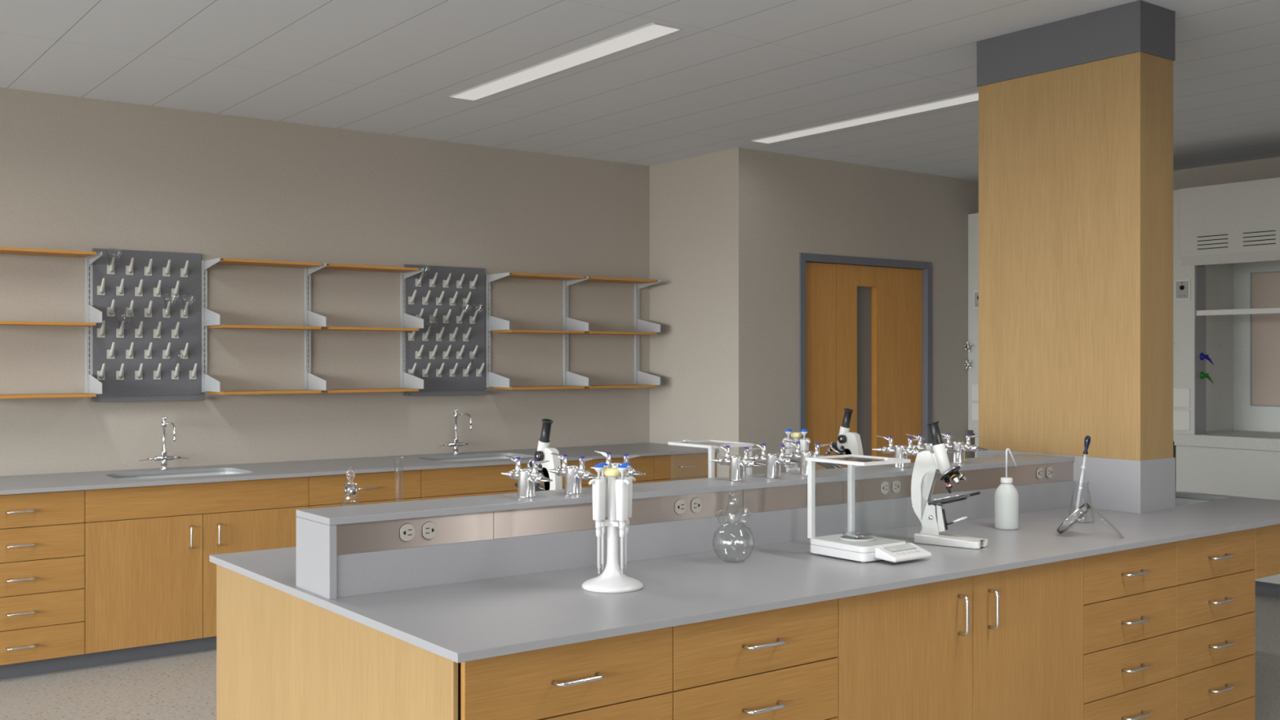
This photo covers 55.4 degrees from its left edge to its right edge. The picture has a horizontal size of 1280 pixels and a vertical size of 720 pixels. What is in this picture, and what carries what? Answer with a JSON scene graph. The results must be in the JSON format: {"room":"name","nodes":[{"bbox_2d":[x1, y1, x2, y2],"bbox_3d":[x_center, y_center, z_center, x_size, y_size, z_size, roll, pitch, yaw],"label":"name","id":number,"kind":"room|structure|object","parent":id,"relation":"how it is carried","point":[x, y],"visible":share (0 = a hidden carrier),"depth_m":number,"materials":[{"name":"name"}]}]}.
{"room":"laboratory","nodes":[
{"label":"laboratory","id":0,"kind":"room"},
{"bbox_2d":[0,87,649,475],"bbox_3d":[-5.000,0.042,5.317,12.644,2.978,0.100,0,0,-37],"label":"wall","id":1,"kind":"structure","parent":0,"point":[82,174],"depth_m":7.47,"materials":[{"name":"beige paint"}]},
{"bbox_2d":[85,256,93,393],"bbox_3d":[-3.041,-0.196,6.725,0.033,0.766,0.020,0,0,-37],"label":"wall rail","id":2,"kind":"object","parent":1,"relation":"attached to","point":[89,268],"visible":0.79,"depth_m":6.71,"materials":[{"name":"grey"}]},
{"bbox_2d":[0,247,96,257],"bbox_3d":[-3.227,-0.569,6.408,0.628,0.015,0.260,0,0,-37],"label":"wall shelf","id":3,"kind":"object","parent":2,"relation":"on","point":[10,251],"visible":1,"depth_m":6.42,"materials":[{"name":"brown wood"}]},
{"bbox_2d":[0,320,96,326],"bbox_3d":[-3.227,-0.191,6.408,0.628,0.015,0.260,0,0,-37],"label":"wall shelf","id":4,"kind":"object","parent":2,"relation":"on","point":[2,322],"visible":1,"depth_m":6.39,"materials":[{"name":"brown wood"}]},
{"bbox_2d":[0,392,96,398],"bbox_3d":[-3.227,0.189,6.408,0.628,0.015,0.260,0,0,-37],"label":"wall shelf","id":5,"kind":"object","parent":2,"relation":"on","point":[82,394],"visible":1,"depth_m":6.37,"materials":[{"name":"brown wood"}]},
{"bbox_2d":[86,373,102,394],"bbox_3d":[-2.961,0.129,6.602,0.024,0.104,0.272,0,0,-37],"label":"shelf bracket","id":6,"kind":"object","parent":2,"relation":"attached to","point":[95,385],"visible":1,"depth_m":6.61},
{"bbox_2d":[88,305,102,323],"bbox_3d":[-2.961,-0.251,6.602,0.024,0.104,0.272,0,0,-37],"label":"shelf bracket","id":7,"kind":"object","parent":2,"relation":"attached to","point":[95,315],"visible":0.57,"depth_m":6.61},
{"bbox_2d":[91,248,205,402],"bbox_3d":[-2.769,-0.194,6.883,0.600,0.849,0.092,0,0,-37],"label":"pegboard","id":8,"kind":"object","parent":1,"relation":"attached to","point":[136,362],"visible":1,"depth_m":6.89,"materials":[{"name":"grey plastic"}]},
{"bbox_2d":[91,395,205,402],"bbox_3d":[-2.773,0.218,6.889,0.600,0.026,0.078,0,0,-37],"label":"drip tray","id":9,"kind":"object","parent":8,"relation":"on","point":[99,398],"depth_m":6.85,"materials":[{"name":"plastic"}]},
{"bbox_2d":[201,260,207,391],"bbox_3d":[-2.542,-0.196,7.103,0.033,0.766,0.020,0,0,-37],"label":"wall rail","id":10,"kind":"object","parent":1,"relation":"attached to","point":[204,273],"visible":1,"depth_m":7.09,"materials":[{"name":"grey"}]},
{"bbox_2d":[204,373,220,391],"bbox_3d":[-2.446,0.129,6.992,0.022,0.104,0.272,0,0,-37],"label":"shelf bracket","id":11,"kind":"object","parent":10,"relation":"attached to","point":[211,384],"visible":1,"depth_m":7.00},
{"bbox_2d":[204,307,223,325],"bbox_3d":[-2.446,-0.251,6.992,0.022,0.104,0.272,0,0,-37],"label":"shelf bracket","id":12,"kind":"object","parent":10,"relation":"attached to","point":[211,317],"visible":1,"depth_m":7.00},
{"bbox_2d":[208,324,320,329],"bbox_3d":[-2.207,-0.191,7.180,0.580,0.015,0.260,0,0,-37],"label":"wall shelf","id":13,"kind":"object","parent":10,"relation":"attached to","point":[220,326],"visible":1,"depth_m":7.11,"materials":[{"name":"brown wood"}]},
{"bbox_2d":[208,389,320,394],"bbox_3d":[-2.207,0.189,7.180,0.580,0.015,0.260,0,0,-37],"label":"wall shelf","id":14,"kind":"object","parent":10,"relation":"attached to","point":[295,391],"visible":0.98,"depth_m":7.08,"materials":[{"name":"brown wood"}]},
{"bbox_2d":[215,257,320,268],"bbox_3d":[-2.207,-0.569,7.180,0.580,0.015,0.260,0,0,-37],"label":"wall shelf","id":15,"kind":"object","parent":10,"relation":"on","point":[226,261],"visible":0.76,"depth_m":7.13,"materials":[{"name":"brown wood"}]},
{"bbox_2d":[304,267,311,390],"bbox_3d":[-2.040,-0.196,7.482,0.033,0.766,0.020,0,0,-37],"label":"wall rail","id":16,"kind":"object","parent":1,"relation":"attached to","point":[307,277],"visible":0.76,"depth_m":7.48,"materials":[{"name":"grey"}]},
{"bbox_2d":[308,373,326,390],"bbox_3d":[-1.952,0.129,7.365,0.044,0.104,0.272,0,0,-37],"label":"shelf bracket","id":17,"kind":"object","parent":16,"relation":"attached to","point":[315,383],"visible":1,"depth_m":7.37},
{"bbox_2d":[308,311,326,327],"bbox_3d":[-1.952,-0.251,7.365,0.044,0.104,0.272,0,0,-37],"label":"shelf bracket","id":18,"kind":"object","parent":16,"relation":"attached to","point":[314,319],"visible":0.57,"depth_m":7.37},
{"bbox_2d":[315,326,418,331],"bbox_3d":[-1.700,-0.191,7.564,0.591,0.015,0.260,0,0,-37],"label":"wall shelf","id":19,"kind":"object","parent":1,"relation":"attached to","point":[327,328],"visible":0.86,"depth_m":7.50,"materials":[{"name":"brown wood"}]},
{"bbox_2d":[320,263,418,272],"bbox_3d":[-1.700,-0.569,7.564,0.591,0.015,0.260,0,0,-37],"label":"wall shelf","id":20,"kind":"object","parent":1,"relation":"attached to","point":[330,266],"visible":0.86,"depth_m":7.52,"materials":[{"name":"brown wood"}]},
{"bbox_2d":[320,388,418,392],"bbox_3d":[-1.700,0.189,7.564,0.591,0.015,0.260,0,0,-37],"label":"wall shelf","id":21,"kind":"object","parent":1,"relation":"attached to","point":[349,390],"visible":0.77,"depth_m":7.46,"materials":[{"name":"brown wood"}]},
{"bbox_2d":[400,272,404,388],"bbox_3d":[-1.528,-0.196,7.870,0.033,0.766,0.020,0,0,-37],"label":"wall rail","id":22,"kind":"object","parent":1,"relation":"attached to","point":[402,275],"visible":0.77,"depth_m":7.86,"materials":[{"name":"grey"}]},
{"bbox_2d":[402,372,423,388],"bbox_3d":[-1.448,0.129,7.747,0.024,0.104,0.272,0,0,-37],"label":"shelf bracket","id":23,"kind":"object","parent":22,"relation":"attached to","point":[411,381],"visible":1,"depth_m":7.76,"materials":[{"name":"metal"}]},
{"bbox_2d":[404,313,423,328],"bbox_3d":[-1.448,-0.251,7.747,0.024,0.104,0.272,0,0,-37],"label":"shelf bracket","id":24,"kind":"object","parent":22,"relation":"attached to","point":[410,321],"visible":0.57,"depth_m":7.76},
{"bbox_2d":[403,264,489,395],"bbox_3d":[-1.265,-0.194,8.022,0.600,0.849,0.092,0,0,-37],"label":"pegboard","id":25,"kind":"object","parent":1,"relation":"attached to","point":[439,356],"visible":0.97,"depth_m":8.04,"materials":[{"name":"grey plastic"}]},
{"bbox_2d":[403,390,489,395],"bbox_3d":[-1.269,0.218,8.027,0.600,0.026,0.078,0,0,-37],"label":"drip tray","id":26,"kind":"object","parent":25,"relation":"on","point":[420,393],"depth_m":7.99,"materials":[{"name":"plastic"}]},
{"bbox_2d":[484,274,490,387],"bbox_3d":[-1.030,-0.196,8.247,0.033,0.766,0.020,0,0,-37],"label":"wall rail","id":27,"kind":"object","parent":1,"relation":"attached to","point":[487,285],"visible":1,"depth_m":8.23,"materials":[{"name":"grey"}]},
{"bbox_2d":[488,315,509,330],"bbox_3d":[-0.934,-0.251,8.136,0.022,0.104,0.272,0,0,-37],"label":"shelf bracket","id":28,"kind":"object","parent":27,"relation":"attached to","point":[495,323],"visible":1,"depth_m":8.14,"materials":[{"name":"metal"}]},
{"bbox_2d":[488,371,511,387],"bbox_3d":[-0.934,0.129,8.136,0.022,0.104,0.272,0,0,-37],"label":"shelf bracket","id":29,"kind":"object","parent":27,"relation":"attached to","point":[494,380],"visible":1,"depth_m":8.14,"materials":[{"name":"metal"}]},
{"bbox_2d":[492,329,584,333],"bbox_3d":[-0.693,-0.191,8.326,0.582,0.015,0.260,0,0,-37],"label":"wall shelf","id":30,"kind":"object","parent":27,"relation":"attached to","point":[505,331],"visible":1,"depth_m":8.21,"materials":[{"name":"brown wood"}]},
{"bbox_2d":[492,385,584,389],"bbox_3d":[-0.693,0.189,8.326,0.582,0.015,0.260,0,0,-37],"label":"wall shelf","id":31,"kind":"object","parent":27,"relation":"on","point":[562,386],"visible":1,"depth_m":8.23,"materials":[{"name":"brown wood"}]},
{"bbox_2d":[503,272,584,280],"bbox_3d":[-0.693,-0.569,8.326,0.582,0.015,0.260,0,0,-37],"label":"wall shelf","id":32,"kind":"object","parent":27,"relation":"on","point":[512,275],"visible":1,"depth_m":8.26,"materials":[{"name":"brown wood"}]},
{"bbox_2d":[563,280,568,386],"bbox_3d":[-0.525,-0.196,8.629,0.033,0.766,0.020,0,0,-37],"label":"wall rail","id":33,"kind":"object","parent":1,"relation":"attached to","point":[566,288],"visible":0.75,"depth_m":8.62,"materials":[{"name":"grey"}]},
{"bbox_2d":[566,370,588,386],"bbox_3d":[-0.438,0.129,8.512,0.044,0.104,0.272,0,0,-37],"label":"shelf bracket","id":34,"kind":"object","parent":33,"relation":"attached to","point":[572,379],"visible":1,"depth_m":8.53,"materials":[{"name":"metal"}]},
{"bbox_2d":[566,317,591,331],"bbox_3d":[-0.438,-0.251,8.512,0.044,0.104,0.272,0,0,-37],"label":"shelf bracket","id":35,"kind":"object","parent":33,"relation":"attached to","point":[575,325],"visible":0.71,"depth_m":8.52,"materials":[{"name":"metal"}]},
{"bbox_2d":[581,331,656,335],"bbox_3d":[-0.190,-0.191,8.707,0.578,0.015,0.260,0,0,-37],"label":"wall shelf","id":36,"kind":"object","parent":1,"relation":"attached to","point":[585,332],"visible":0.84,"depth_m":8.63,"materials":[{"name":"brown wood"}]},
{"bbox_2d":[582,276,656,284],"bbox_3d":[-0.190,-0.569,8.707,0.578,0.015,0.260,0,0,-37],"label":"wall shelf","id":37,"kind":"object","parent":1,"relation":"attached to","point":[597,279],"visible":0.86,"depth_m":8.69,"materials":[{"name":"brown wood"}]},
{"bbox_2d":[584,384,656,388],"bbox_3d":[-0.190,0.189,8.707,0.578,0.015,0.260,0,0,-37],"label":"wall shelf","id":38,"kind":"object","parent":1,"relation":"attached to","point":[616,385],"visible":0.86,"depth_m":8.60,"materials":[{"name":"brown wood"}]},
{"bbox_2d":[634,283,639,384],"bbox_3d":[-0.023,-0.196,9.008,0.033,0.766,0.020,0,0,-37],"label":"wall rail","id":39,"kind":"object","parent":1,"relation":"attached to","point":[636,290],"visible":0.77,"depth_m":9.00,"materials":[{"name":"grey"}]},
{"bbox_2d":[637,370,660,385],"bbox_3d":[0.056,0.129,8.886,0.024,0.104,0.272,0,0,-37],"label":"shelf bracket","id":40,"kind":"object","parent":39,"relation":"attached to","point":[643,378],"visible":0.93,"depth_m":8.90,"materials":[{"name":"metal"}]},
{"bbox_2d":[637,319,660,332],"bbox_3d":[0.056,-0.251,8.886,0.024,0.104,0.272,0,0,-37],"label":"shelf bracket","id":41,"kind":"object","parent":39,"relation":"attached to","point":[643,326],"visible":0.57,"depth_m":8.90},
{"bbox_2d":[0,0,1279,181],"bbox_3d":[-0.222,-1.497,1.843,16.070,0.100,11.407,0,0,-37],"label":"ceiling","id":42,"kind":"structure","parent":0,"point":[735,73],"depth_m":5.99,"materials":[{"name":"tile"}]},
{"bbox_2d":[449,22,681,101],"bbox_3d":[-0.431,-1.444,5.996,0.153,0.007,1.828,0,0,-37],"label":"recessed light","id":43,"kind":"object","parent":42,"relation":"in","point":[654,30],"visible":1,"depth_m":5.85,"materials":[{"name":"grey"}]},
{"bbox_2d":[751,92,978,143],"bbox_3d":[1.345,-1.444,7.340,0.153,0.007,1.828,0,0,-37],"label":"recessed light","id":44,"kind":"object","parent":42,"relation":"in","point":[971,97],"visible":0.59,"depth_m":7.25,"materials":[{"name":"grey"}]},
{"bbox_2d":[0,592,1279,719],"bbox_3d":[-0.222,1.581,1.843,16.070,0.100,11.407,0,0,-37],"label":"floor","id":45,"kind":"structure","parent":0,"point":[181,686],"depth_m":5.68,"materials":[{"name":"stone"}]},
{"bbox_2d":[0,489,84,665],"bbox_3d":[-3.172,1.044,6.105,0.571,0.812,0.767,0,0,-37],"label":"base cabinet","id":46,"kind":"object","parent":45,"relation":"on","point":[42,534],"visible":1,"depth_m":5.88,"materials":[{"name":"brown"}]},
{"bbox_2d":[0,442,719,494],"bbox_3d":[-1.660,0.627,7.282,4.942,0.020,0.794,0,0,-37],"label":"countertop","id":47,"kind":"structure","parent":46,"relation":"on","point":[48,482],"depth_m":6.99,"materials":[{"name":"grey stone"}]},
{"bbox_2d":[138,417,188,470],"bbox_3d":[-2.623,0.469,6.784,0.270,0.296,0.228,0,0,-37],"label":"faucet","id":48,"kind":"object","parent":47,"relation":"on","point":[163,458],"visible":1,"depth_m":6.84,"materials":[{"name":"silver metal"}]},
{"bbox_2d":[114,471,242,479],"bbox_3d":[-2.501,0.733,6.629,0.730,0.190,0.448,0,0,-37],"label":"sink","id":49,"kind":"object","parent":47,"relation":"in","point":[162,476],"visible":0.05,"depth_m":6.83,"materials":[{"name":"grey"}]},
{"bbox_2d":[438,408,471,454],"bbox_3d":[-1.148,0.469,7.900,0.270,0.296,0.228,0,0,-37],"label":"faucet","id":50,"kind":"object","parent":47,"relation":"on","point":[455,444],"visible":1,"depth_m":7.96,"materials":[{"name":"silver metal"}]},
{"bbox_2d":[429,456,524,461],"bbox_3d":[-1.027,0.733,7.745,0.730,0.190,0.448,0,0,-37],"label":"sink","id":51,"kind":"object","parent":47,"relation":"in","point":[488,457],"visible":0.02,"depth_m":7.97,"materials":[{"name":"grey"}]},
{"bbox_2d":[0,635,216,679],"bbox_3d":[-1.567,1.491,7.380,4.672,0.080,0.660,0,0,-37],"label":"toe kick","id":52,"kind":"object","parent":45,"relation":"on","point":[114,656],"visible":0.02,"depth_m":6.12,"materials":[{"name":"grey laminate"}]},
{"bbox_2d":[83,476,308,653],"bbox_3d":[-2.486,1.044,6.625,1.145,0.812,0.767,0,0,-37],"label":"base cabinet","id":53,"kind":"object","parent":45,"relation":"on","point":[150,576],"visible":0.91,"depth_m":6.24,"materials":[{"name":"brown"}]},
{"bbox_2d":[216,564,457,719],"bbox_3d":[-0.863,1.085,3.229,0.011,0.892,1.552,0,0,-37],"label":"end panel","id":54,"kind":"object","parent":45,"relation":"on","point":[281,655],"visible":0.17,"depth_m":3.25,"materials":[{"name":"brown wood"}]},
{"bbox_2d":[308,470,421,508],"bbox_3d":[-1.757,1.044,7.177,0.678,0.812,0.767,0,0,-37],"label":"base cabinet","id":55,"kind":"object","parent":45,"relation":"on","point":[326,491],"visible":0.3,"depth_m":6.90,"materials":[{"name":"brown"}]},
{"bbox_2d":[418,460,582,500],"bbox_3d":[-1.028,1.044,7.728,1.144,0.812,0.767,0,0,-37],"label":"base cabinet","id":56,"kind":"object","parent":45,"relation":"on","point":[462,482],"visible":0.16,"depth_m":7.30,"materials":[{"name":"brown"}]},
{"bbox_2d":[457,626,672,719],"bbox_3d":[-0.336,1.044,3.021,0.568,0.812,0.697,0,0,-37],"label":"base cabinet","id":57,"kind":"object","parent":45,"relation":"on","point":[627,677],"visible":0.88,"depth_m":2.77,"materials":[{"name":"brown"}]},
{"bbox_2d":[582,455,653,487],"bbox_3d":[-0.342,1.044,8.247,0.570,0.812,0.767,0,0,-37],"label":"base cabinet","id":58,"kind":"object","parent":45,"relation":"on","point":[645,464],"visible":0.06,"depth_m":8.06,"materials":[{"name":"brown"}]},
{"bbox_2d":[653,452,716,482],"bbox_3d":[0.105,1.044,8.586,0.546,0.812,0.767,0,0,-37],"label":"base cabinet","id":59,"kind":"object","parent":45,"relation":"on","point":[667,468],"visible":0.17,"depth_m":8.29,"materials":[{"name":"brown"}]},
{"bbox_2d":[670,598,838,719],"bbox_3d":[0.121,1.044,3.366,0.570,0.812,0.697,0,0,-37],"label":"base cabinet","id":60,"kind":"object","parent":45,"relation":"on","point":[781,664],"visible":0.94,"depth_m":3.11,"materials":[{"name":"brown"}]},
{"bbox_2d":[836,557,1083,719],"bbox_3d":[0.806,1.044,3.885,1.143,0.812,0.697,0,0,-37],"label":"base cabinet","id":61,"kind":"object","parent":45,"relation":"on","point":[1008,644],"visible":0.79,"depth_m":3.63,"materials":[{"name":"brown"}]},
{"bbox_2d":[974,433,1176,457],"bbox_3d":[3.488,1.059,9.348,0.854,0.944,1.586,0,0,-37],"label":"base cabinet","id":62,"kind":"object","parent":45,"relation":"on","point":[976,438],"visible":0.06,"depth_m":9.70,"materials":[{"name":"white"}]},
{"bbox_2d":[964,212,978,433],"bbox_3d":[3.445,-0.291,9.367,0.900,1.755,1.683,0,0,-37],"label":"fume hood","id":63,"kind":"object","parent":62,"relation":"on","point":[972,344],"visible":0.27,"depth_m":9.74,"materials":[{"name":"white metal"}]},
{"bbox_2d":[1083,542,1175,719],"bbox_3d":[1.489,1.044,4.402,0.564,0.812,0.697,0,0,-37],"label":"base cabinet","id":64,"kind":"object","parent":45,"relation":"on","point":[1129,595],"visible":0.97,"depth_m":4.14,"materials":[{"name":"brown"}]},
{"bbox_2d":[1174,528,1255,719],"bbox_3d":[1.943,1.044,4.746,0.568,0.812,0.697,0,0,-37],"label":"base cabinet","id":65,"kind":"object","parent":45,"relation":"on","point":[1215,631],"visible":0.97,"depth_m":4.49,"materials":[{"name":"brown"}]},
{"bbox_2d":[1175,445,1279,595],"bbox_3d":[4.502,1.059,8.008,0.854,0.944,1.586,0,0,-37],"label":"base cabinet","id":66,"kind":"object","parent":45,"relation":"on","point":[1242,473],"visible":0.39,"depth_m":8.07,"materials":[{"name":"white metal"}]},
{"bbox_2d":[1173,177,1279,451],"bbox_3d":[4.459,-0.291,8.027,0.900,1.755,1.683,0,0,-37],"label":"fume hood","id":67,"kind":"object","parent":66,"relation":"on","point":[1226,237],"visible":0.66,"depth_m":8.36,"materials":[{"name":"white metal"}]},
{"bbox_2d":[1192,430,1279,439],"bbox_3d":[4.447,0.527,8.002,0.750,0.038,1.486,0,0,-37],"label":"countertop","id":68,"kind":"structure","parent":67,"relation":"on","point":[1242,433],"depth_m":8.37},
{"bbox_3d":[0.324,1.044,4.522,3.424,0.812,0.880,0,0,-37],"label":"cabinet","id":69,"kind":"object","parent":45,"relation":"on","visible":0},
{"bbox_2d":[209,490,1279,662],"bbox_3d":[0.817,0.627,4.488,4.240,0.020,1.622,0,0,-37],"label":"countertop","id":70,"kind":"structure","parent":69,"relation":"on","point":[482,619],"depth_m":3.40,"materials":[{"name":"grey stone"}]},
{"bbox_2d":[340,466,358,505],"bbox_3d":[-0.868,0.467,3.657,0.066,0.299,0.066,0,0,-37],"label":"bottle","id":71,"kind":"object","parent":70,"relation":"on","point":[350,487],"visible":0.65,"depth_m":3.65,"materials":[{"name":"clear glass"}]},
{"bbox_2d":[514,418,562,491],"bbox_3d":[-0.353,0.410,4.289,0.092,0.410,0.253,0,0,-37],"label":"microscope","id":72,"kind":"object","parent":70,"relation":"on","point":[544,451],"visible":0.41,"depth_m":4.23,"materials":[{"name":"white metal"}]},
{"bbox_2d":[582,467,643,593],"bbox_3d":[-0.074,0.455,3.305,0.167,0.324,0.167,0,0,-37],"label":"stand","id":73,"kind":"object","parent":70,"relation":"on","point":[611,580],"visible":0.94,"depth_m":3.29,"materials":[{"name":"grey plastic"}]},
{"bbox_2d":[588,464,605,573],"bbox_3d":[-0.117,0.428,3.272,0.050,0.294,0.031,0,0,-37],"label":"pipette","id":74,"kind":"object","parent":73,"relation":"hanging from","point":[598,484],"visible":1,"depth_m":3.27,"materials":[{"name":"grey plastic"}]},
{"bbox_2d":[595,462,607,569],"bbox_3d":[-0.107,0.428,3.347,0.031,0.294,0.050,0,0,-37],"label":"pipette","id":75,"kind":"object","parent":73,"relation":"hanging from","point":[605,464],"visible":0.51,"depth_m":3.34,"materials":[{"name":"grey plastic"}]},
{"bbox_2d":[615,464,630,574],"bbox_3d":[-0.042,0.428,3.262,0.031,0.294,0.050,0,0,-37],"label":"pipette","id":76,"kind":"object","parent":73,"relation":"hanging from","point":[622,485],"visible":1,"depth_m":3.26,"materials":[{"name":"grey plastic"}]},
{"bbox_2d":[619,462,635,570],"bbox_3d":[-0.032,0.428,3.337,0.050,0.294,0.031,0,0,-37],"label":"pipette","id":77,"kind":"object","parent":73,"relation":"hanging from","point":[630,478],"visible":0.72,"depth_m":3.33,"materials":[{"name":"grey plastic"}]},
{"bbox_2d":[296,453,1074,599],"bbox_3d":[0.446,0.512,4.227,3.299,0.209,0.228,0,0,-37],"label":"service riser","id":78,"kind":"object","parent":70,"relation":"on","point":[349,550],"visible":0.91,"depth_m":3.68,"materials":[{"name":"grey stone"}]},
{"bbox_2d":[400,523,414,541],"bbox_3d":[-0.626,0.464,3.278,0.043,0.049,0.005,0,0,-37],"label":"power outlet","id":79,"kind":"object","parent":78,"relation":"attached to","point":[406,531],"visible":1,"depth_m":3.27,"materials":[{"name":"grey"}]},
{"bbox_2d":[422,521,436,539],"bbox_3d":[-0.573,0.464,3.318,0.043,0.049,0.005,0,0,-37],"label":"power outlet","id":80,"kind":"object","parent":78,"relation":"attached to","point":[428,528],"visible":1,"depth_m":3.32,"materials":[{"name":"grey"}]},
{"bbox_2d":[501,455,553,497],"bbox_3d":[-0.338,0.350,3.632,0.055,0.115,0.287,0,0,-37],"label":"tap","id":81,"kind":"object","parent":78,"relation":"on","point":[526,477],"visible":1,"depth_m":3.61,"materials":[{"name":"silver metal"}]},
{"bbox_2d":[547,453,597,493],"bbox_3d":[-0.204,0.350,3.733,0.055,0.115,0.287,0,0,-37],"label":"tap","id":82,"kind":"object","parent":78,"relation":"on","point":[573,474],"visible":0.94,"depth_m":3.71,"materials":[{"name":"silver metal"}]},
{"bbox_2d":[591,450,644,479],"bbox_3d":[-0.071,0.350,3.834,0.055,0.115,0.287,0,0,-37],"label":"tap","id":83,"kind":"object","parent":78,"relation":"on","point":[632,472],"visible":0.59,"depth_m":3.79,"materials":[{"name":"silver metal"}]},
{"bbox_2d":[709,444,766,480],"bbox_3d":[0.329,0.350,4.137,0.055,0.115,0.287,0,0,-37],"label":"tap","id":84,"kind":"object","parent":78,"relation":"on","point":[737,463],"visible":1,"depth_m":4.11,"materials":[{"name":"silver metal"}]},
{"bbox_2d":[749,442,802,478],"bbox_3d":[0.463,0.350,4.238,0.055,0.115,0.287,0,0,-37],"label":"tap","id":85,"kind":"object","parent":78,"relation":"on","point":[773,461],"visible":0.86,"depth_m":4.21,"materials":[{"name":"silver metal"}]},
{"bbox_2d":[783,440,832,475],"bbox_3d":[0.596,0.350,4.339,0.055,0.115,0.287,0,0,-37],"label":"tap","id":86,"kind":"object","parent":78,"relation":"on","point":[800,455],"visible":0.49,"depth_m":4.32,"materials":[{"name":"silver metal"}]},
{"bbox_2d":[871,435,925,467],"bbox_3d":[0.992,0.350,4.638,0.055,0.115,0.287,0,0,-37],"label":"tap","id":87,"kind":"object","parent":78,"relation":"on","point":[901,451],"visible":0.79,"depth_m":4.62,"materials":[{"name":"silver metal"}]},
{"bbox_2d":[905,433,959,453],"bbox_3d":[1.127,0.350,4.741,0.055,0.115,0.287,0,0,-37],"label":"tap","id":88,"kind":"object","parent":78,"relation":"on","point":[926,446],"visible":0.41,"depth_m":4.73,"materials":[{"name":"silver metal"}]},
{"bbox_2d":[940,432,988,462],"bbox_3d":[1.266,0.350,4.846,0.055,0.115,0.287,0,0,-37],"label":"tap","id":89,"kind":"object","parent":78,"relation":"on","point":[957,457],"visible":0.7,"depth_m":4.82,"materials":[{"name":"silver metal"}]},
{"bbox_2d":[667,439,754,478],"bbox_3d":[0.237,0.460,4.601,0.222,0.314,0.327,0,0,-37],"label":"analytical balance","id":90,"kind":"object","parent":70,"relation":"on","point":[700,443],"visible":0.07,"depth_m":4.52,"materials":[{"name":"grey plastic"}]},
{"bbox_2d":[790,431,802,471],"bbox_3d":[0.634,0.455,4.937,0.167,0.324,0.167,0,0,-37],"label":"stand","id":91,"kind":"object","parent":70,"relation":"on","point":[796,467],"visible":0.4,"depth_m":4.92,"materials":[{"name":"grey plastic"}]},
{"bbox_2d":[782,429,793,471],"bbox_3d":[0.591,0.428,4.905,0.050,0.294,0.031,0,0,-37],"label":"pipette","id":92,"kind":"object","parent":91,"relation":"hanging from","point":[788,432],"visible":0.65,"depth_m":4.90,"materials":[{"name":"grey plastic"}]},
{"bbox_2d":[816,408,863,469],"bbox_3d":[0.854,0.410,5.201,0.092,0.410,0.253,0,0,-37],"label":"microscope","id":93,"kind":"object","parent":70,"relation":"on","point":[848,443],"visible":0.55,"depth_m":5.16,"materials":[{"name":"white metal"}]},
{"bbox_2d":[805,454,931,562],"bbox_3d":[0.714,0.460,3.818,0.222,0.314,0.327,0,0,-37],"label":"analytical balance","id":94,"kind":"object","parent":70,"relation":"on","point":[863,547],"visible":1,"depth_m":3.81,"materials":[{"name":"grey plastic"}]},
{"bbox_2d":[911,421,987,549],"bbox_3d":[1.026,0.410,4.074,0.253,0.410,0.092,0,0,37],"label":"microscope","id":95,"kind":"object","parent":70,"relation":"on","point":[931,516],"visible":1,"depth_m":4.08,"materials":[{"name":"white metal"}]},
{"bbox_2d":[994,448,1018,529],"bbox_3d":[1.341,0.470,4.455,0.085,0.294,0.084,0,0,-37],"label":"wash bottle","id":96,"kind":"object","parent":70,"relation":"on","point":[1006,496],"visible":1,"depth_m":4.42,"materials":[{"name":"grey"}]},
{"bbox_2d":[1056,502,1090,534],"bbox_3d":[1.526,0.558,4.288,0.141,0.115,0.127,0,0,-37],"label":"glass dish","id":97,"kind":"object","parent":70,"relation":"on","point":[1083,509],"visible":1,"depth_m":4.24,"materials":[{"name":"clear"}]},
{"bbox_2d":[977,0,1175,513],"bbox_3d":[1.875,-0.414,5.293,0.264,2.063,0.798,0,0,-37],"label":"column","id":98,"kind":"structure","parent":70,"relation":"on","point":[1076,113],"depth_m":5.10,"materials":[{"name":"brown wood"}]},
{"bbox_2d":[1068,480,1094,523],"bbox_3d":[1.680,0.539,4.639,0.097,0.155,0.097,0,0,-37],"label":"flask","id":99,"kind":"object","parent":70,"relation":"on","point":[1077,522],"visible":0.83,"depth_m":4.62,"materials":[{"name":"clear glass"}]},
{"bbox_2d":[1075,435,1090,510],"bbox_3d":[1.685,0.451,4.641,0.060,0.326,0.023,0,0,8],"label":"dropper","id":100,"kind":"object","parent":99,"relation":"in","point":[1087,438],"visible":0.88,"depth_m":4.63,"materials":[{"name":"clear glass"}]},
{"bbox_2d":[1175,497,1212,506],"bbox_3d":[2.238,0.733,5.563,0.575,0.190,0.708,0,0,-37],"label":"sink","id":101,"kind":"object","parent":70,"relation":"in","point":[1179,500],"visible":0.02,"depth_m":5.64,"materials":[{"name":"grey"}]},
{"bbox_2d":[1253,524,1279,579],"bbox_3d":[2.188,0.740,5.525,0.757,0.202,1.570,0,0,-37],"label":"rail","id":102,"kind":"object","parent":70,"relation":"attached to","point":[1267,538],"visible":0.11,"depth_m":4.73,"materials":[{"name":"brown wood"}]},
{"bbox_2d":[649,147,978,477],"bbox_3d":[1.667,0.042,9.739,3.326,2.978,1.096,0,0,-37],"label":"wall","id":103,"kind":"structure","parent":0,"point":[730,228],"depth_m":8.70,"materials":[{"name":"beige paint"}]},
{"bbox_2d":[799,253,932,470],"bbox_3d":[1.674,0.385,9.111,1.431,2.292,0.112,0,0,-37],"label":"door","id":104,"kind":"structure","parent":103,"relation":"in","point":[865,324],"depth_m":9.18,"materials":[{"name":"brown wood"}]},
{"bbox_2d":[1173,156,1279,431],"bbox_3d":[6.439,0.042,6.273,0.100,2.978,10.431,0,0,-37],"label":"wall","id":105,"kind":"structure","parent":0,"point":[1266,168],"depth_m":8.98,"materials":[{"name":"beige paint"}]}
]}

